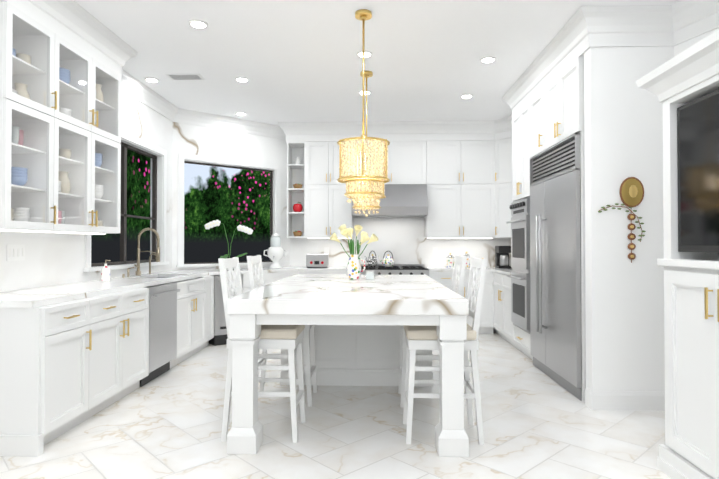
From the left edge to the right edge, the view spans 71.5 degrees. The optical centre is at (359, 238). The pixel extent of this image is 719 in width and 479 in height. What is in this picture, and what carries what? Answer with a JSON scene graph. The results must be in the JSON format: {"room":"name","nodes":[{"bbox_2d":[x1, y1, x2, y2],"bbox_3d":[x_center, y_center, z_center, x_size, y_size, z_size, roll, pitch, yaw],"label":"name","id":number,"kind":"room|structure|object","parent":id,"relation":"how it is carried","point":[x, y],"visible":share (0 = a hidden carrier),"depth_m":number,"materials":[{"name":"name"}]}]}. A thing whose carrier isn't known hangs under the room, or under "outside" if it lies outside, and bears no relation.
{"room":"kitchen","nodes":[
{"label":"kitchen","id":0,"kind":"room"},
{"bbox_2d":[0,91,172,291],"bbox_3d":[-2.681,-0.238,2.100,0.150,3.050,8.950,0,-1,2],"label":"wall","id":1,"kind":"structure","parent":0,"point":[52,259],"depth_m":4.39,"materials":[{"name":"paint"}]},
{"bbox_2d":[7,245,24,260],"bbox_3d":[-2.550,0.108,3.707,0.008,0.120,0.180,0,-1,2],"label":"outlet","id":2,"kind":"object","parent":1,"relation":"attached to","point":[15,252],"depth_m":3.70,"materials":[{"name":"white plastic"}]},
{"bbox_2d":[0,1,120,232],"bbox_3d":[-2.345,-0.761,3.817,0.402,1.420,1.410,0,-1,2],"label":"upper cabinet","id":3,"kind":"object","parent":1,"relation":"attached to","point":[44,124],"visible":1,"depth_m":3.58,"materials":[{"name":"white wood"}]},
{"bbox_2d":[12,126,23,144],"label":"cup","id":4,"kind":"object","parent":3,"relation":"in","point":[21,132],"depth_m":3.39,"materials":[{"name":"beige ceramic"}]},
{"bbox_2d":[11,167,27,185],"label":"cup","id":5,"kind":"object","parent":3,"relation":"in","point":[16,174],"depth_m":3.38,"materials":[{"name":"blue ceramic"}]},
{"bbox_2d":[11,207,29,221],"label":"bowl","id":6,"kind":"object","parent":3,"relation":"in","point":[14,217],"depth_m":3.40,"materials":[{"name":"beige ceramic"}]},
{"bbox_2d":[12,83,29,98],"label":"pitcher","id":7,"kind":"object","parent":3,"relation":"in","point":[22,85],"depth_m":3.44,"materials":[{"name":"beige ceramic"}]},
{"bbox_2d":[12,48,30,63],"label":"bowl","id":8,"kind":"object","parent":3,"relation":"in","point":[19,55],"depth_m":3.46,"materials":[{"name":"beige ceramic"}]},
{"bbox_2d":[58,211,64,223],"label":"cup","id":9,"kind":"object","parent":3,"relation":"in","point":[60,220],"depth_m":3.87,"materials":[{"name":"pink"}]},
{"bbox_2d":[58,171,70,193],"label":"vase","id":10,"kind":"object","parent":3,"relation":"in","point":[61,178],"depth_m":3.90,"materials":[{"name":"beige ceramic"}]},
{"bbox_2d":[59,67,70,83],"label":"cup","id":11,"kind":"object","parent":3,"relation":"in","point":[64,77],"depth_m":3.87,"materials":[{"name":"blue ceramic"}]},
{"bbox_2d":[59,149,70,157],"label":"bowl","id":12,"kind":"object","parent":3,"relation":"in","point":[65,153],"depth_m":3.92,"materials":[{"name":"beige ceramic"}]},
{"bbox_2d":[59,107,71,116],"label":"bowl","id":13,"kind":"object","parent":3,"relation":"in","point":[62,109],"depth_m":3.90,"materials":[{"name":"beige ceramic"}]},
{"bbox_2d":[95,153,102,166],"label":"cup","id":14,"kind":"object","parent":3,"relation":"in","point":[100,157],"depth_m":4.34,"materials":[{"name":"blue ceramic"}]},
{"bbox_2d":[95,84,103,101],"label":"vase","id":15,"kind":"object","parent":3,"relation":"in","point":[98,91],"depth_m":4.39,"materials":[{"name":"beige ceramic"}]},
{"bbox_2d":[95,184,103,198],"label":"cup","id":16,"kind":"object","parent":3,"relation":"in","point":[100,194],"depth_m":4.36,"materials":[{"name":"beige ceramic"}]},
{"bbox_2d":[83,130,168,271],"bbox_3d":[-2.549,-0.402,5.475,0.200,1.445,1.790,0,-1,2],"label":"window","id":17,"kind":"structure","parent":1,"relation":"in","point":[157,155],"depth_m":5.95,"materials":[{"name":"white wood"}]},
{"bbox_2d":[121,82,183,122],"bbox_3d":[-2.437,-1.582,5.562,0.120,0.268,2.050,0,-1,2],"label":"crown molding","id":18,"kind":"structure","parent":1,"relation":"attached to","point":[140,92],"depth_m":5.92,"materials":[{"name":"white wood"}]},
{"bbox_2d":[172,122,289,269],"bbox_3d":[-1.819,-0.172,7.206,1.806,3.050,0.150,1,-1,-40],"label":"wall","id":19,"kind":"structure","parent":0,"point":[202,141],"depth_m":7.07,"materials":[{"name":"paint"}]},
{"bbox_2d":[176,153,282,266],"bbox_3d":[-1.843,-0.365,7.156,1.599,1.515,0.200,1,-1,-40],"label":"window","id":20,"kind":"structure","parent":19,"relation":"in","point":[274,170],"depth_m":7.09,"materials":[{"name":"white wood"}]},
{"bbox_2d":[293,157,302,235],"bbox_3d":[-0.931,-0.619,7.528,0.150,1.190,0.146,0,-1,2],"label":"decor","id":21,"kind":"object","parent":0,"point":[297,207],"visible":0.81,"depth_m":7.48,"materials":[{"name":"multicoloured ceramic"}]},
{"bbox_2d":[0,331,671,478],"bbox_3d":[1.159,1.344,2.558,7.596,0.102,10.250,0,-1,2],"label":"floor","id":22,"kind":"structure","parent":0,"point":[538,423],"depth_m":3.29,"materials":[{"name":"tile"}]},
{"bbox_2d":[0,296,95,456],"bbox_3d":[-2.229,0.863,3.281,0.667,0.880,0.547,0,-1,2],"label":"base cabinet","id":23,"kind":"object","parent":22,"relation":"on","point":[66,366],"depth_m":3.02,"materials":[{"name":"white wood"}]},
{"bbox_2d":[96,288,148,412],"bbox_3d":[-2.209,0.871,3.931,0.667,0.880,0.982,0,-1,2],"label":"base cabinet","id":24,"kind":"object","parent":22,"relation":"on","point":[122,318],"depth_m":3.93,"materials":[{"name":"white wood"}]},
{"bbox_2d":[140,283,179,386],"bbox_3d":[-2.124,0.884,4.727,0.655,0.870,0.609,0,-1,2],"label":"dishwasher","id":25,"kind":"object","parent":22,"relation":"on","point":[162,326],"visible":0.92,"depth_m":4.68,"materials":[{"name":"silver metal"}]},
{"bbox_2d":[170,295,207,368],"bbox_3d":[-2.160,1.012,5.469,0.667,0.640,0.870,0,-1,2],"label":"base cabinet","id":26,"kind":"object","parent":22,"relation":"on","point":[192,310],"depth_m":5.43,"materials":[{"name":"white wood"}]},
{"bbox_2d":[177,275,213,345],"bbox_3d":[-2.142,0.899,6.047,0.667,0.880,0.397,0,-1,2],"label":"base cabinet","id":27,"kind":"object","parent":22,"relation":"on","point":[204,285],"depth_m":5.90,"materials":[{"name":"white wood"}]},
{"bbox_2d":[209,274,242,345],"bbox_3d":[-1.838,0.908,6.553,0.379,0.870,0.655,1,-1,-40],"label":"trash compactor","id":28,"kind":"object","parent":22,"relation":"on","point":[220,334],"visible":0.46,"depth_m":6.26,"materials":[{"name":"silver metal"}]},
{"bbox_2d":[218,257,305,442],"bbox_3d":[-0.646,0.719,3.379,0.515,1.170,0.400,0,-1,2],"label":"stool","id":29,"kind":"object","parent":22,"relation":"on","point":[289,337],"visible":0.54,"depth_m":3.20,"materials":[{"name":"white wood"}]},
{"bbox_2d":[243,271,299,292],"bbox_3d":[-1.380,0.912,7.007,1.114,0.880,1.083,0,-1,2],"label":"base cabinet","id":30,"kind":"object","parent":22,"relation":"on","point":[269,278],"depth_m":6.73,"materials":[{"name":"white wood"}]},
{"bbox_2d":[247,255,316,406],"bbox_3d":[-0.624,0.728,4.089,0.515,1.170,0.400,0,-1,2],"label":"stool","id":31,"kind":"object","parent":22,"relation":"on","point":[256,276],"visible":0.42,"depth_m":4.05,"materials":[{"name":"white wood"}]},
{"bbox_2d":[300,271,347,274],"bbox_3d":[-0.503,0.916,7.331,0.783,0.880,0.717,0,-1,2],"label":"base cabinet","id":32,"kind":"object","parent":22,"relation":"on","point":[301,272],"depth_m":7.03,"materials":[{"name":"white"}]},
{"bbox_2d":[227,274,468,456],"bbox_3d":[-0.037,0.850,4.229,1.450,0.930,2.500,0,-1,2],"label":"kitchen island","id":33,"kind":"object","parent":22,"relation":"on","point":[358,323],"visible":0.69,"depth_m":3.04,"materials":[{"name":"stone"}]},
{"bbox_2d":[329,224,377,279],"bbox_3d":[-0.052,0.129,4.747,0.463,0.523,0.346,0,-1,2],"label":"vase","id":34,"kind":"object","parent":33,"relation":"on","point":[354,271],"visible":1,"depth_m":4.69,"materials":[{"name":"ceramic"}]},
{"bbox_2d":[366,271,373,279],"bbox_3d":[0.098,0.352,4.696,0.070,0.075,0.070,0,-1,2],"label":"glass","id":35,"kind":"object","parent":33,"relation":"on","point":[369,275],"visible":0.98,"depth_m":4.66,"materials":[{"name":"white"}]},
{"bbox_2d":[361,264,428,275],"bbox_3d":[0.435,0.874,7.287,1.090,0.958,0.747,0,-1,2],"label":"range cooker","id":36,"kind":"object","parent":22,"relation":"on","point":[405,269],"visible":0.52,"depth_m":6.99,"materials":[{"name":"silver metal"}]},
{"bbox_2d":[365,251,376,266],"bbox_3d":[0.169,0.302,7.391,0.192,0.235,0.141,0,-1,2],"label":"kettle","id":37,"kind":"object","parent":36,"relation":"on","point":[372,261],"visible":1,"depth_m":7.34,"materials":[{"name":"ceramic"}]},
{"bbox_2d":[378,251,394,266],"bbox_3d":[0.390,0.301,7.274,0.243,0.235,0.181,0,-1,2],"label":"kettle","id":38,"kind":"object","parent":36,"relation":"on","point":[387,261],"visible":1,"depth_m":7.22,"materials":[{"name":"ceramic"}]},
{"bbox_2d":[398,255,466,407],"bbox_3d":[0.581,0.728,4.051,0.515,1.170,0.400,0,-1,2],"label":"stool","id":39,"kind":"object","parent":22,"relation":"on","point":[458,275],"visible":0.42,"depth_m":3.90,"materials":[{"name":"white wood"}]},
{"bbox_2d":[403,257,486,444],"bbox_3d":[0.558,0.718,3.341,0.515,1.170,0.400,0,-1,2],"label":"stool","id":40,"kind":"object","parent":22,"relation":"on","point":[421,337],"visible":0.85,"depth_m":3.16,"materials":[{"name":"white wood"}]},
{"bbox_2d":[429,272,491,333],"bbox_3d":[1.437,0.915,7.277,0.907,0.880,0.702,0,-1,2],"label":"base cabinet","id":41,"kind":"object","parent":22,"relation":"on","point":[444,278],"depth_m":6.97,"materials":[{"name":"white wood"}]},
{"bbox_2d":[0,267,512,307],"bbox_3d":[-0.023,0.428,5.305,4.952,0.039,4.751,0,-1,2],"label":"countertop","id":42,"kind":"structure","parent":41,"relation":"on","point":[36,297],"depth_m":4.25,"materials":[{"name":"stone"}]},
{"bbox_2d":[101,260,109,281],"bbox_3d":[-2.325,0.298,4.578,0.078,0.200,0.072,0,-1,2],"label":"soap bottle","id":43,"kind":"object","parent":42,"relation":"on","point":[105,272],"visible":1,"depth_m":4.55,"materials":[{"name":"plastic"}]},
{"bbox_2d":[122,228,159,277],"bbox_3d":[-2.318,0.147,5.431,0.271,0.526,0.622,0,-1,2],"label":"kitchen faucet","id":44,"kind":"object","parent":42,"relation":"on","point":[138,271],"visible":1,"depth_m":5.46,"materials":[{"name":"beige"}]},
{"bbox_2d":[154,277,193,282],"bbox_3d":[-2.159,0.566,5.460,0.444,0.230,0.744,0,-1,2],"label":"sink basin","id":45,"kind":"object","parent":42,"relation":"in","point":[175,281],"visible":0.04,"depth_m":5.65,"materials":[{"name":"silver metal"}]},
{"bbox_2d":[204,220,252,269],"bbox_3d":[-1.778,0.087,6.771,0.668,0.679,0.374,0,-1,2],"label":"orchid plant","id":46,"kind":"object","parent":42,"relation":"on","point":[241,228],"visible":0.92,"depth_m":6.79,"materials":[{"name":"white plant"}]},
{"bbox_2d":[264,231,287,267],"bbox_3d":[-1.213,0.163,7.226,0.253,0.540,0.261,1,-1,-44],"label":"urn","id":47,"kind":"object","parent":42,"relation":"on","point":[275,255],"visible":1,"depth_m":7.16,"materials":[{"name":"white ceramic"}]},
{"bbox_2d":[306,254,328,267],"bbox_3d":[-0.618,0.334,7.356,0.320,0.202,0.200,0,-1,2],"label":"toaster","id":48,"kind":"object","parent":42,"relation":"on","point":[317,260],"visible":1,"depth_m":7.28,"materials":[{"name":"silver metal"}]},
{"bbox_2d":[447,253,453,267],"bbox_3d":[1.343,0.327,7.374,0.113,0.215,0.113,0,-1,2],"label":"canister","id":49,"kind":"object","parent":42,"relation":"on","point":[450,260],"visible":1,"depth_m":7.33,"materials":[{"name":"ceramic"}]},
{"bbox_2d":[463,252,469,267],"bbox_3d":[1.584,0.317,7.386,0.093,0.235,0.093,0,-1,2],"label":"canister","id":50,"kind":"object","parent":42,"relation":"on","point":[467,261],"visible":0.69,"depth_m":7.35,"materials":[{"name":"ceramic"}]},
{"bbox_2d":[495,246,511,267],"bbox_3d":[2.071,0.273,7.221,0.196,0.320,0.220,0,-1,2],"label":"coffee maker","id":51,"kind":"object","parent":42,"relation":"on","point":[502,256],"visible":0.94,"depth_m":7.13,"materials":[{"name":"black plastic"}]},
{"bbox_2d":[492,272,519,349],"bbox_3d":[2.149,0.904,6.452,0.682,0.880,1.017,0,-1,2],"label":"base cabinet","id":52,"kind":"object","parent":22,"relation":"on","point":[502,325],"depth_m":6.44,"materials":[{"name":"white wood"}]},
{"bbox_2d":[513,324,585,367],"bbox_3d":[2.139,1.173,5.597,0.647,0.320,0.680,0,-1,2],"label":"base cabinet","id":53,"kind":"object","parent":22,"relation":"on","point":[521,337],"depth_m":5.48,"materials":[{"name":"white wood"}]},
{"bbox_2d":[506,198,529,332],"bbox_3d":[2.069,0.293,5.610,0.688,1.432,0.612,0,-1,2],"label":"double wall oven","id":54,"kind":"object","parent":53,"relation":"in","point":[519,276],"visible":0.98,"depth_m":5.53,"materials":[{"name":"silver metal"}]},
{"bbox_2d":[530,133,581,400],"bbox_3d":[2.052,0.235,4.631,0.709,2.162,1.212,0,-1,2],"label":"built-in refrigerator","id":55,"kind":"object","parent":22,"relation":"on","point":[555,261],"visible":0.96,"depth_m":4.47,"materials":[{"name":"silver metal"}]},
{"bbox_2d":[657,261,718,478],"bbox_3d":[1.993,0.720,2.304,0.622,1.140,1.002,0,-1,2],"label":"base cabinet","id":56,"kind":"object","parent":22,"relation":"on","point":[689,449],"depth_m":2.56,"materials":[{"name":"white wood"}]},
{"bbox_2d":[677,89,718,252],"bbox_3d":[1.834,-0.309,2.056,0.223,0.829,1.365,0,-1,2],"label":"screen","id":57,"kind":"object","parent":56,"relation":"in","point":[698,165],"visible":1,"depth_m":2.56,"materials":[{"name":"black glass"}]},
{"bbox_2d":[74,0,679,125],"bbox_3d":[1.135,-1.807,2.600,7.846,0.100,10.550,0,-1,2],"label":"ceiling","id":58,"kind":"structure","parent":0,"point":[296,60],"depth_m":4.66,"materials":[{"name":"white paint"}]},
{"bbox_2d":[0,0,139,83],"bbox_3d":[-2.154,-1.605,3.822,0.135,0.268,1.640,0,-1,2],"label":"crown molding","id":59,"kind":"structure","parent":58,"relation":"attached to","point":[67,19],"depth_m":3.88,"materials":[{"name":"white wood"}]},
{"bbox_2d":[144,77,158,82],"bbox_3d":[-2.251,-1.713,5.413,0.148,0.014,0.148,1,-1,-43],"label":"recessed light","id":60,"kind":"object","parent":58,"relation":"in","point":[149,79],"depth_m":5.39,"materials":[{"name":"white"}]},
{"bbox_2d":[165,74,204,79],"bbox_3d":[-1.854,-1.715,5.320,0.360,0.010,0.180,0,-1,2],"label":"ceiling vent","id":61,"kind":"object","parent":58,"relation":"in","point":[185,76],"visible":0.96,"depth_m":5.30,"materials":[{"name":"white metal"}]},
{"bbox_2d":[189,19,207,28],"bbox_3d":[-1.304,-1.731,4.042,0.148,0.014,0.148,1,-1,-43],"label":"recessed light","id":62,"kind":"object","parent":58,"relation":"in","point":[197,24],"depth_m":4.03,"materials":[{"name":"white"}]},
{"bbox_2d":[235,112,246,115],"bbox_3d":[-1.617,-1.694,6.813,0.148,0.014,0.148,0,-1,-25],"label":"recessed light","id":63,"kind":"object","parent":58,"relation":"in","point":[237,113],"depth_m":6.78,"materials":[{"name":"white"}]},
{"bbox_2d":[235,77,248,81],"bbox_3d":[-1.271,-1.713,5.402,0.148,0.014,0.148,1,-1,-43],"label":"recessed light","id":64,"kind":"object","parent":58,"relation":"in","point":[239,79],"depth_m":5.37,"materials":[{"name":"white"}]},
{"bbox_2d":[337,9,389,207],"bbox_3d":[0.031,-0.987,3.850,0.408,1.505,0.410,0,-1,2],"label":"chandelier","id":65,"kind":"object","parent":58,"relation":"hanging from","point":[366,163],"visible":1,"depth_m":3.72,"materials":[{"name":"gold metal"}]},
{"bbox_2d":[356,51,371,57],"bbox_3d":[0.047,-1.722,4.680,0.148,0.014,0.148,0,-1,-7],"label":"recessed light","id":66,"kind":"object","parent":58,"relation":"in","point":[367,53],"depth_m":4.67,"materials":[{"name":"white"}]},
{"bbox_2d":[359,90,370,94],"bbox_3d":[0.064,-1.707,5.860,0.148,0.014,0.148,0,-1,-25],"label":"recessed light","id":67,"kind":"object","parent":58,"relation":"in","point":[360,92],"depth_m":5.84,"materials":[{"name":"white"}]},
{"bbox_2d":[347,71,385,216],"bbox_3d":[0.073,-0.969,5.189,0.408,1.505,0.410,0,-1,2],"label":"chandelier","id":68,"kind":"object","parent":58,"relation":"hanging from","point":[370,204],"visible":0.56,"depth_m":5.12,"materials":[{"name":"gold metal"}]},
{"bbox_2d":[460,94,472,98],"bbox_3d":[1.289,-1.705,6.011,0.148,0.014,0.148,0,-1,-25],"label":"recessed light","id":69,"kind":"object","parent":58,"relation":"in","point":[465,96],"depth_m":5.99,"materials":[{"name":"white"}]},
{"bbox_2d":[480,56,495,62],"bbox_3d":[1.242,-1.720,4.822,0.148,0.014,0.148,0,-1,-7],"label":"recessed light","id":70,"kind":"object","parent":58,"relation":"in","point":[489,59],"depth_m":4.80,"materials":[{"name":"white"}]},
{"bbox_2d":[504,124,511,138],"bbox_3d":[2.127,-1.569,6.574,0.120,0.268,1.201,0,-1,2],"label":"crown molding","id":71,"kind":"structure","parent":58,"relation":"attached to","point":[507,127],"depth_m":7.11,"materials":[{"name":"white wood"}]},
{"bbox_2d":[290,217,510,266],"bbox_3d":[0.804,-0.165,7.742,3.760,3.050,0.150,0,-1,2],"label":"wall","id":72,"kind":"structure","parent":0,"point":[402,240],"depth_m":7.67,"materials":[{"name":"tile"}]},
{"bbox_2d":[303,142,345,185],"bbox_3d":[-0.420,-1.102,7.528,0.747,0.640,0.364,0,-1,2],"label":"upper cabinet","id":73,"kind":"object","parent":72,"relation":"attached to","point":[320,159],"depth_m":7.36,"materials":[{"name":"white wood"}]},
{"bbox_2d":[324,247,328,253],"bbox_3d":[-0.507,0.200,7.701,0.080,0.120,0.005,0,-1,2],"label":"outlet","id":74,"kind":"object","parent":72,"relation":"attached to","point":[326,249],"depth_m":7.70,"materials":[{"name":"white plastic"}]},
{"bbox_2d":[303,186,352,237],"bbox_3d":[-0.448,-0.421,7.520,0.690,0.838,0.364,0,-1,2],"label":"upper cabinet","id":75,"kind":"object","parent":72,"relation":"attached to","point":[325,208],"depth_m":7.35,"materials":[{"name":"white wood"}]},
{"bbox_2d":[352,184,427,216],"bbox_3d":[0.437,-0.550,7.373,1.082,0.459,0.605,0,-1,2],"label":"range hood","id":76,"kind":"object","parent":72,"relation":"attached to","point":[405,200],"visible":0.69,"depth_m":7.12,"materials":[{"name":"silver metal"}]},
{"bbox_2d":[357,141,430,185],"bbox_3d":[0.441,-1.103,7.501,1.204,0.640,0.364,0,-1,2],"label":"upper cabinet","id":77,"kind":"object","parent":72,"relation":"attached to","point":[409,162],"depth_m":7.32,"materials":[{"name":"white wood"}]},
{"bbox_2d":[424,186,454,237],"bbox_3d":[1.264,-0.422,7.466,0.557,0.838,0.364,0,-1,2],"label":"upper cabinet","id":78,"kind":"object","parent":72,"relation":"attached to","point":[439,222],"depth_m":7.30,"materials":[{"name":"white wood"}]},
{"bbox_2d":[431,141,454,185],"bbox_3d":[1.236,-1.103,7.476,0.614,0.640,0.364,0,-1,2],"label":"upper cabinet","id":79,"kind":"object","parent":72,"relation":"attached to","point":[442,152],"depth_m":7.31,"materials":[{"name":"white wood"}]},
{"bbox_2d":[455,186,490,237],"bbox_3d":[1.723,-0.422,7.438,0.590,0.838,0.391,0,-1,2],"label":"upper cabinet","id":80,"kind":"object","parent":72,"relation":"attached to","point":[469,189],"depth_m":7.28,"materials":[{"name":"white wood"}]},
{"bbox_2d":[455,141,490,185],"bbox_3d":[1.723,-1.103,7.447,0.590,0.640,0.391,0,-1,2],"label":"upper cabinet","id":81,"kind":"object","parent":72,"relation":"attached to","point":[472,158],"depth_m":7.29,"materials":[{"name":"white wood"}]},
{"bbox_2d":[491,138,510,237],"bbox_3d":[2.172,-0.716,7.265,0.499,1.420,0.456,0,-1,2],"label":"upper cabinet","id":82,"kind":"object","parent":72,"relation":"attached to","point":[500,149],"depth_m":7.21,"materials":[{"name":"white wood"}]},
{"bbox_2d":[0,229,491,238],"bbox_3d":[-0.194,-0.025,5.271,4.180,0.011,4.410,0,-1,2],"label":"light strips","id":83,"kind":"object","parent":82,"relation":"attached to","point":[104,234],"visible":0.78,"depth_m":4.08,"materials":[{"name":"white plastic"}]},
{"bbox_2d":[511,138,513,216],"bbox_3d":[2.314,-0.725,6.520,0.354,1.420,1.119,0,-1,2],"label":"upper cabinet","id":84,"kind":"object","parent":72,"relation":"attached to","point":[511,138],"depth_m":7.08,"materials":[{"name":"white wood"}]},
{"bbox_2d":[512,100,584,201],"bbox_3d":[2.138,-0.937,5.596,0.647,1.020,0.737,0,-1,2],"label":"upper cabinet","id":85,"kind":"object","parent":0,"relation":"attached to","point":[522,121],"depth_m":5.57,"materials":[{"name":"white wood"}]},
{"bbox_2d":[532,93,584,159],"bbox_3d":[2.121,-1.150,5.044,0.647,0.610,0.482,0,-1,2],"label":"upper cabinet","id":86,"kind":"object","parent":0,"relation":"attached to","point":[536,100],"depth_m":5.12,"materials":[{"name":"white wood"}]},
{"bbox_2d":[584,46,673,391],"bbox_3d":[2.098,-0.215,3.885,0.629,3.050,0.120,0,-1,2],"label":"wall","id":87,"kind":"structure","parent":0,"point":[623,141],"depth_m":3.83,"materials":[{"name":"white paint"}]},
{"bbox_2d":[500,17,588,123],"bbox_3d":[1.770,-1.590,4.977,0.135,0.268,2.244,0,-1,2],"label":"crown molding","id":88,"kind":"structure","parent":87,"relation":"attached to","point":[559,53],"depth_m":4.76,"materials":[{"name":"white wood"}]},
{"bbox_2d":[540,56,584,151],"bbox_3d":[2.103,-1.157,4.463,0.647,0.610,0.908,0,-1,2],"label":"upper cabinet","id":89,"kind":"object","parent":87,"relation":"attached to","point":[549,115],"depth_m":4.36,"materials":[{"name":"white wood"}]},
{"bbox_2d":[572,5,671,47],"bbox_3d":[1.987,-1.605,3.789,0.645,0.268,0.115,0,-1,2],"label":"crown molding","id":90,"kind":"structure","parent":87,"relation":"attached to","point":[583,30],"depth_m":3.81,"materials":[{"name":"white wood"}]},
{"bbox_2d":[598,177,645,262],"bbox_3d":[2.002,-0.139,3.810,0.357,0.657,0.030,0,-1,2],"label":"wall hanging","id":91,"kind":"object","parent":87,"relation":"attached to","point":[631,192],"visible":1,"depth_m":3.81,"materials":[{"name":"gold metal"}]},
{"bbox_2d":[585,387,664,410],"bbox_3d":[3.132,1.198,0.644,2.932,0.140,6.455,0,-1,2],"label":"baseboard","id":92,"kind":"structure","parent":87,"relation":"attached to","point":[626,400],"depth_m":3.79,"materials":[{"name":"white wood"}]},
{"bbox_2d":[635,29,718,108],"bbox_3d":[1.935,-0.863,1.727,0.700,0.150,2.400,0,-1,2],"label":"crown molding","id":93,"kind":"structure","parent":0,"point":[693,74],"depth_m":2.56,"materials":[{"name":"white wood"}]},
{"bbox_2d":[674,28,718,56],"bbox_3d":[3.525,-0.257,0.629,0.150,3.050,6.749,0,-1,-18],"label":"wall","id":94,"kind":"structure","parent":0,"point":[680,48],"depth_m":3.72,"materials":[{"name":"white paint"}]},
{"bbox_2d":[668,0,718,45],"bbox_3d":[3.413,-1.647,0.606,2.367,0.268,6.389,0,-1,2],"label":"crown molding","id":95,"kind":"structure","parent":94,"relation":"attached to","point":[691,19],"depth_m":3.64,"materials":[{"name":"white wood"}]},
{"label":"outside","id":96,"kind":"structure","parent":0,"visible":0},
{"bbox_2d":[91,149,150,262],"bbox_3d":[-3.384,-0.663,5.955,0.124,5.000,6.199,0,-1,2],"label":"garden","id":97,"kind":"object","parent":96,"point":[106,246],"depth_m":7.32,"materials":[{"name":"green plant"}]},
{"bbox_2d":[184,163,269,262],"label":"window","id":98,"kind":"structure","parent":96,"point":[231,199],"depth_m":10.39,"materials":[{"name":"glass"}]}
]}

